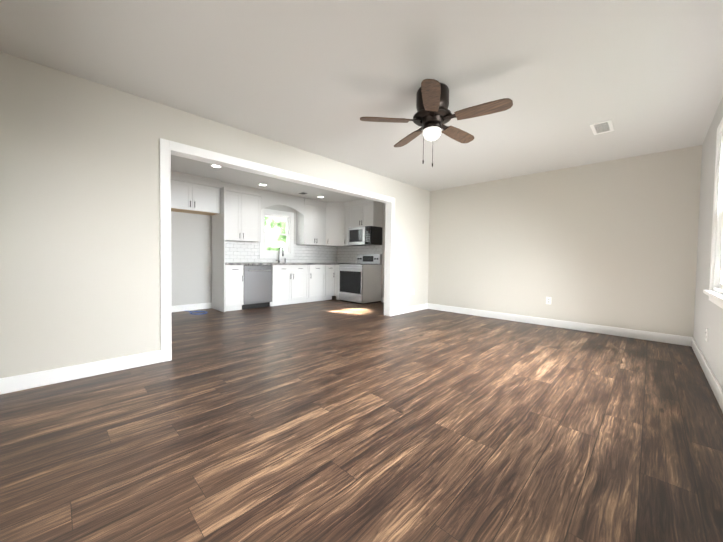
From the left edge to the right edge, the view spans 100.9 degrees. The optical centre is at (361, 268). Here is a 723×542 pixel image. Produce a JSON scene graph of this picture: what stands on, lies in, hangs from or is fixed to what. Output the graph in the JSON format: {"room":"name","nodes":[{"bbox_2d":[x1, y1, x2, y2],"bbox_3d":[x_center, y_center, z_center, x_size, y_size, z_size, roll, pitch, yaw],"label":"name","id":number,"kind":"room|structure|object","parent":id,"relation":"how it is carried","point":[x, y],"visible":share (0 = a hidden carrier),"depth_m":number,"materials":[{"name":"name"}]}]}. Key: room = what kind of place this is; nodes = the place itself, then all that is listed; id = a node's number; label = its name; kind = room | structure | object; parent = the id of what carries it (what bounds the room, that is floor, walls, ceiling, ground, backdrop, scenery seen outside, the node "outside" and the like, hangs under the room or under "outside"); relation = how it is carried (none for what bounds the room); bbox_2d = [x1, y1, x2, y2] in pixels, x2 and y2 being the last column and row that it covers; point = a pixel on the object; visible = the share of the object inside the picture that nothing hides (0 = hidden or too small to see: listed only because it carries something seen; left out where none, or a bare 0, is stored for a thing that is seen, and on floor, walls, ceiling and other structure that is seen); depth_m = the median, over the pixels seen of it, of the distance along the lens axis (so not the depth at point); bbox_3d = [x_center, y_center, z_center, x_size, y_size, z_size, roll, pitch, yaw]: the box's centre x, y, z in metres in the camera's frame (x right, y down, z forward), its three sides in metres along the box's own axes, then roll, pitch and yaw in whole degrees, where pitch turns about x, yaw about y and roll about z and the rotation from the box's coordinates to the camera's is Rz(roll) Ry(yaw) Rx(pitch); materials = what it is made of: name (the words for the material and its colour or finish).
{"room":"empty living room","nodes":[
{"label":"empty living room","id":0,"kind":"room"},
{"bbox_2d":[0,51,429,377],"bbox_3d":[-0.680,-0.344,4.167,0.120,2.440,5.845,2,2,44],"label":"wall","id":1,"kind":"structure","parent":0,"point":[79,220],"depth_m":2.48,"materials":[{"name":"grey paint"}]},
{"bbox_2d":[0,350,160,394],"bbox_3d":[-2.290,0.846,2.465,0.017,0.115,1.075,2,2,44],"label":"baseboard","id":2,"kind":"structure","parent":1,"relation":"attached to","point":[32,380],"depth_m":2.42,"materials":[{"name":"white wood"}]},
{"bbox_2d":[160,138,394,361],"bbox_3d":[-0.708,-0.181,4.144,0.152,2.115,3.560,2,2,44],"label":"door frame","id":3,"kind":"structure","parent":1,"relation":"attached to","point":[168,148],"depth_m":3.12,"materials":[{"name":"white wood"}]},
{"bbox_2d":[393,303,427,315],"bbox_3d":[0.971,0.795,5.815,0.017,0.115,1.155,2,2,44],"label":"baseboard","id":4,"kind":"structure","parent":1,"relation":"attached to","point":[403,310],"depth_m":5.76,"materials":[{"name":"white wood"}]},
{"bbox_2d":[171,205,336,305],"bbox_3d":[-2.378,-0.438,6.606,0.160,2.440,5.035,2,2,44],"label":"wall","id":5,"kind":"structure","parent":0,"point":[191,258],"depth_m":5.76,"materials":[{"name":"tile"}]},
{"bbox_2d":[171,303,211,311],"bbox_3d":[-3.481,0.744,5.398,0.017,0.115,1.458,2,2,44],"label":"baseboard","id":6,"kind":"structure","parent":5,"relation":"attached to","point":[178,308],"depth_m":5.64,"materials":[{"name":"white wood"}]},
{"bbox_2d":[171,171,220,215],"bbox_3d":[-3.105,-1.326,5.357,0.482,0.610,0.946,2,2,44],"label":"upper cabinet","id":7,"kind":"object","parent":5,"relation":"attached to","point":[193,194],"visible":0.73,"depth_m":5.26,"materials":[{"name":"white wood"}]},
{"bbox_2d":[221,182,261,241],"bbox_3d":[-2.509,-1.098,6.066,0.362,1.090,0.848,2,2,44],"label":"upper cabinet","id":8,"kind":"object","parent":5,"relation":"attached to","point":[242,213],"visible":0.88,"depth_m":5.98,"materials":[{"name":"white wood"}]},
{"bbox_2d":[261,190,303,215],"bbox_3d":[-1.734,-1.440,6.651,0.020,0.417,1.076,2,2,44],"label":"arched valance","id":9,"kind":"object","parent":8,"relation":"attached to","point":[268,198],"visible":0.85,"depth_m":6.60,"materials":[{"name":"white wood"}]},
{"bbox_2d":[259,208,294,258],"bbox_3d":[-1.984,-0.783,6.947,0.150,1.110,0.910,2,2,44],"label":"kitchen window","id":10,"kind":"structure","parent":5,"relation":"in","point":[288,253],"depth_m":6.96,"materials":[{"name":"white"}]},
{"bbox_2d":[296,198,326,245],"bbox_3d":[-1.231,-1.118,7.379,0.362,1.090,0.658,2,2,44],"label":"upper cabinet","id":11,"kind":"object","parent":5,"relation":"attached to","point":[311,226],"visible":0.96,"depth_m":7.23,"materials":[{"name":"white wood"}]},
{"bbox_2d":[325,202,346,246],"bbox_3d":[-0.661,-1.122,7.749,0.663,1.088,0.663,2,2,44],"label":"upper cabinet","id":12,"kind":"object","parent":5,"relation":"attached to","point":[335,224],"visible":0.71,"depth_m":7.52,"materials":[{"name":"white wood"}]},
{"bbox_2d":[0,296,722,541],"bbox_3d":[-0.426,0.950,3.824,7.400,0.120,6.700,2,2,44],"label":"floor","id":13,"kind":"structure","parent":0,"point":[333,420],"depth_m":1.68,"materials":[{"name":"brown wood"}]},
{"bbox_2d":[212,187,224,311],"bbox_3d":[-2.728,-0.346,5.682,0.628,2.300,0.020,2,2,44],"label":"panel","id":14,"kind":"object","parent":13,"relation":"on","point":[218,262],"visible":0.77,"depth_m":5.63,"materials":[{"name":"white wood"}]},
{"bbox_2d":[225,265,243,310],"bbox_3d":[-2.609,0.366,5.836,0.628,0.870,0.346,2,2,44],"label":"base cabinet","id":15,"kind":"object","parent":13,"relation":"on","point":[234,276],"depth_m":5.62,"materials":[{"name":"white wood"}]},
{"bbox_2d":[225,262,338,264],"bbox_3d":[-1.505,-0.101,6.781,0.864,0.040,3.251,2,2,44],"label":"countertop","id":16,"kind":"structure","parent":15,"relation":"on","point":[237,263],"depth_m":6.27,"materials":[{"name":"stone"}]},
{"bbox_2d":[276,247,285,262],"bbox_3d":[-1.808,-0.310,6.825,0.208,0.366,0.265,2,2,44],"label":"faucet","id":17,"kind":"object","parent":16,"relation":"on","point":[282,255],"visible":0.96,"depth_m":6.83,"materials":[{"name":"silver metal"}]},
{"bbox_2d":[242,265,271,308],"bbox_3d":[-2.258,0.364,6.157,0.683,0.865,0.596,2,2,44],"label":"dishwasher","id":18,"kind":"object","parent":13,"relation":"on","point":[257,286],"visible":0.77,"depth_m":5.95,"materials":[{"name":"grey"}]},
{"bbox_2d":[270,265,312,305],"bbox_3d":[-1.726,0.352,6.743,0.628,0.870,0.980,2,2,44],"label":"base cabinet","id":19,"kind":"object","parent":13,"relation":"on","point":[293,284],"depth_m":6.51,"materials":[{"name":"white wood"}]},
{"bbox_2d":[313,265,324,300],"bbox_3d":[-1.260,0.345,7.222,0.628,0.870,0.604,2,2,44],"label":"base cabinet","id":20,"kind":"object","parent":13,"relation":"on","point":[318,270],"depth_m":7.05,"materials":[{"name":"white wood"}]},
{"bbox_2d":[325,265,332,299],"bbox_3d":[-0.997,0.342,7.458,0.676,0.870,0.350,2,2,44],"label":"base cabinet","id":21,"kind":"object","parent":13,"relation":"on","point":[328,268],"depth_m":7.27,"materials":[{"name":"white wood"}]},
{"bbox_2d":[333,265,339,299],"bbox_3d":[-0.400,0.349,7.501,0.256,0.870,0.686,2,2,44],"label":"base cabinet","id":22,"kind":"object","parent":13,"relation":"on","point":[336,292],"depth_m":7.34,"materials":[{"name":"white wood"}]},
{"bbox_2d":[339,254,381,304],"bbox_3d":[-0.055,0.230,7.116,0.766,1.140,0.735,2,2,44],"label":"range","id":23,"kind":"object","parent":13,"relation":"on","point":[360,281],"visible":1,"depth_m":6.91,"materials":[{"name":"white metal"}]},
{"bbox_2d":[0,0,722,201],"bbox_3d":[-0.390,-1.608,3.750,7.400,0.120,6.700,2,2,44],"label":"ceiling","id":24,"kind":"structure","parent":0,"point":[322,77],"depth_m":2.25,"materials":[{"name":"grey paint"}]},
{"bbox_2d":[210,164,221,167],"bbox_3d":[-2.277,-1.599,4.680,0.170,0.004,0.170,2,2,44],"label":"recessed light","id":25,"kind":"object","parent":24,"relation":"in","point":[215,166],"visible":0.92,"depth_m":4.69,"materials":[{"name":"white plastic"}]},
{"bbox_2d":[360,79,512,166],"bbox_3d":[0.634,-1.169,2.543,1.172,0.660,1.152,2,2,44],"label":"ceiling fan","id":26,"kind":"object","parent":24,"relation":"hanging from","point":[433,115],"visible":1,"depth_m":2.44,"materials":[{"name":"brown wood"}]},
{"bbox_2d":[590,120,613,134],"bbox_3d":[2.545,-1.484,3.156,0.170,0.012,0.330,2,2,44],"label":"ceiling vent","id":27,"kind":"object","parent":24,"relation":"in","point":[602,127],"visible":1,"depth_m":3.14,"materials":[{"name":"white metal"}]},
{"bbox_2d":[337,145,701,336],"bbox_3d":[1.812,-0.360,5.931,6.790,2.440,0.160,2,2,44],"label":"wall","id":28,"kind":"structure","parent":0,"point":[612,243],"depth_m":4.44,"materials":[{"name":"grey paint"}]},
{"bbox_2d":[344,201,355,245],"bbox_3d":[-0.245,-1.109,7.555,0.201,1.090,0.362,2,2,44],"label":"cabinet filler","id":29,"kind":"object","parent":28,"relation":"attached to","point":[347,215],"visible":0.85,"depth_m":7.46,"materials":[{"name":"white wood"}]},
{"bbox_2d":[350,199,382,227],"bbox_3d":[0.104,-1.310,7.212,0.760,0.660,0.362,2,2,44],"label":"upper cabinet","id":30,"kind":"object","parent":28,"relation":"attached to","point":[366,212],"visible":0.75,"depth_m":7.04,"materials":[{"name":"white wood"}]},
{"bbox_2d":[348,226,381,245],"bbox_3d":[0.065,-0.770,7.195,0.760,0.418,0.452,2,2,44],"label":"over-the-range microwave","id":31,"kind":"object","parent":30,"relation":"attached to","point":[365,236],"visible":1,"depth_m":7.00,"materials":[{"name":"black"}]},
{"bbox_2d":[546,297,550,303],"bbox_3d":[2.956,0.512,4.713,0.070,0.114,0.008,2,2,44],"label":"outlet","id":32,"kind":"object","parent":28,"relation":"attached to","point":[548,300],"visible":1,"depth_m":4.71,"materials":[{"name":"white plastic"}]},
{"bbox_2d":[428,303,687,345],"bbox_3d":[2.705,0.844,4.957,3.700,0.115,0.017,2,2,44],"label":"baseboard","id":33,"kind":"structure","parent":28,"relation":"attached to","point":[638,334],"depth_m":4.47,"materials":[{"name":"white wood"}]},
{"bbox_2d":[693,97,722,389],"bbox_3d":[2.051,-0.226,1.426,0.160,2.440,5.965,2,2,44],"label":"wall","id":34,"kind":"structure","parent":0,"point":[708,314],"depth_m":2.95,"materials":[{"name":"grey paint"}]},
{"bbox_2d":[688,337,722,411],"bbox_3d":[2.014,0.932,1.564,0.017,0.115,5.845,2,2,44],"label":"baseboard","id":35,"kind":"structure","parent":34,"relation":"attached to","point":[715,386],"depth_m":2.56,"materials":[{"name":"white wood"}]},
{"bbox_2d":[703,118,722,308],"bbox_3d":[2.794,-0.460,2.245,0.170,1.500,1.020,2,2,44],"label":"window","id":36,"kind":"structure","parent":34,"relation":"in","point":[716,278],"depth_m":2.56,"materials":[{"name":"white glass"}]},
{"label":"outside","id":37,"kind":"structure","parent":0,"visible":0},
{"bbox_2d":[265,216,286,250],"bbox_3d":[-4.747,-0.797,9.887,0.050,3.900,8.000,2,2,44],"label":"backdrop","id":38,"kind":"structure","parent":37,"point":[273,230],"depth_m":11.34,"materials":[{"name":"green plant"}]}
]}

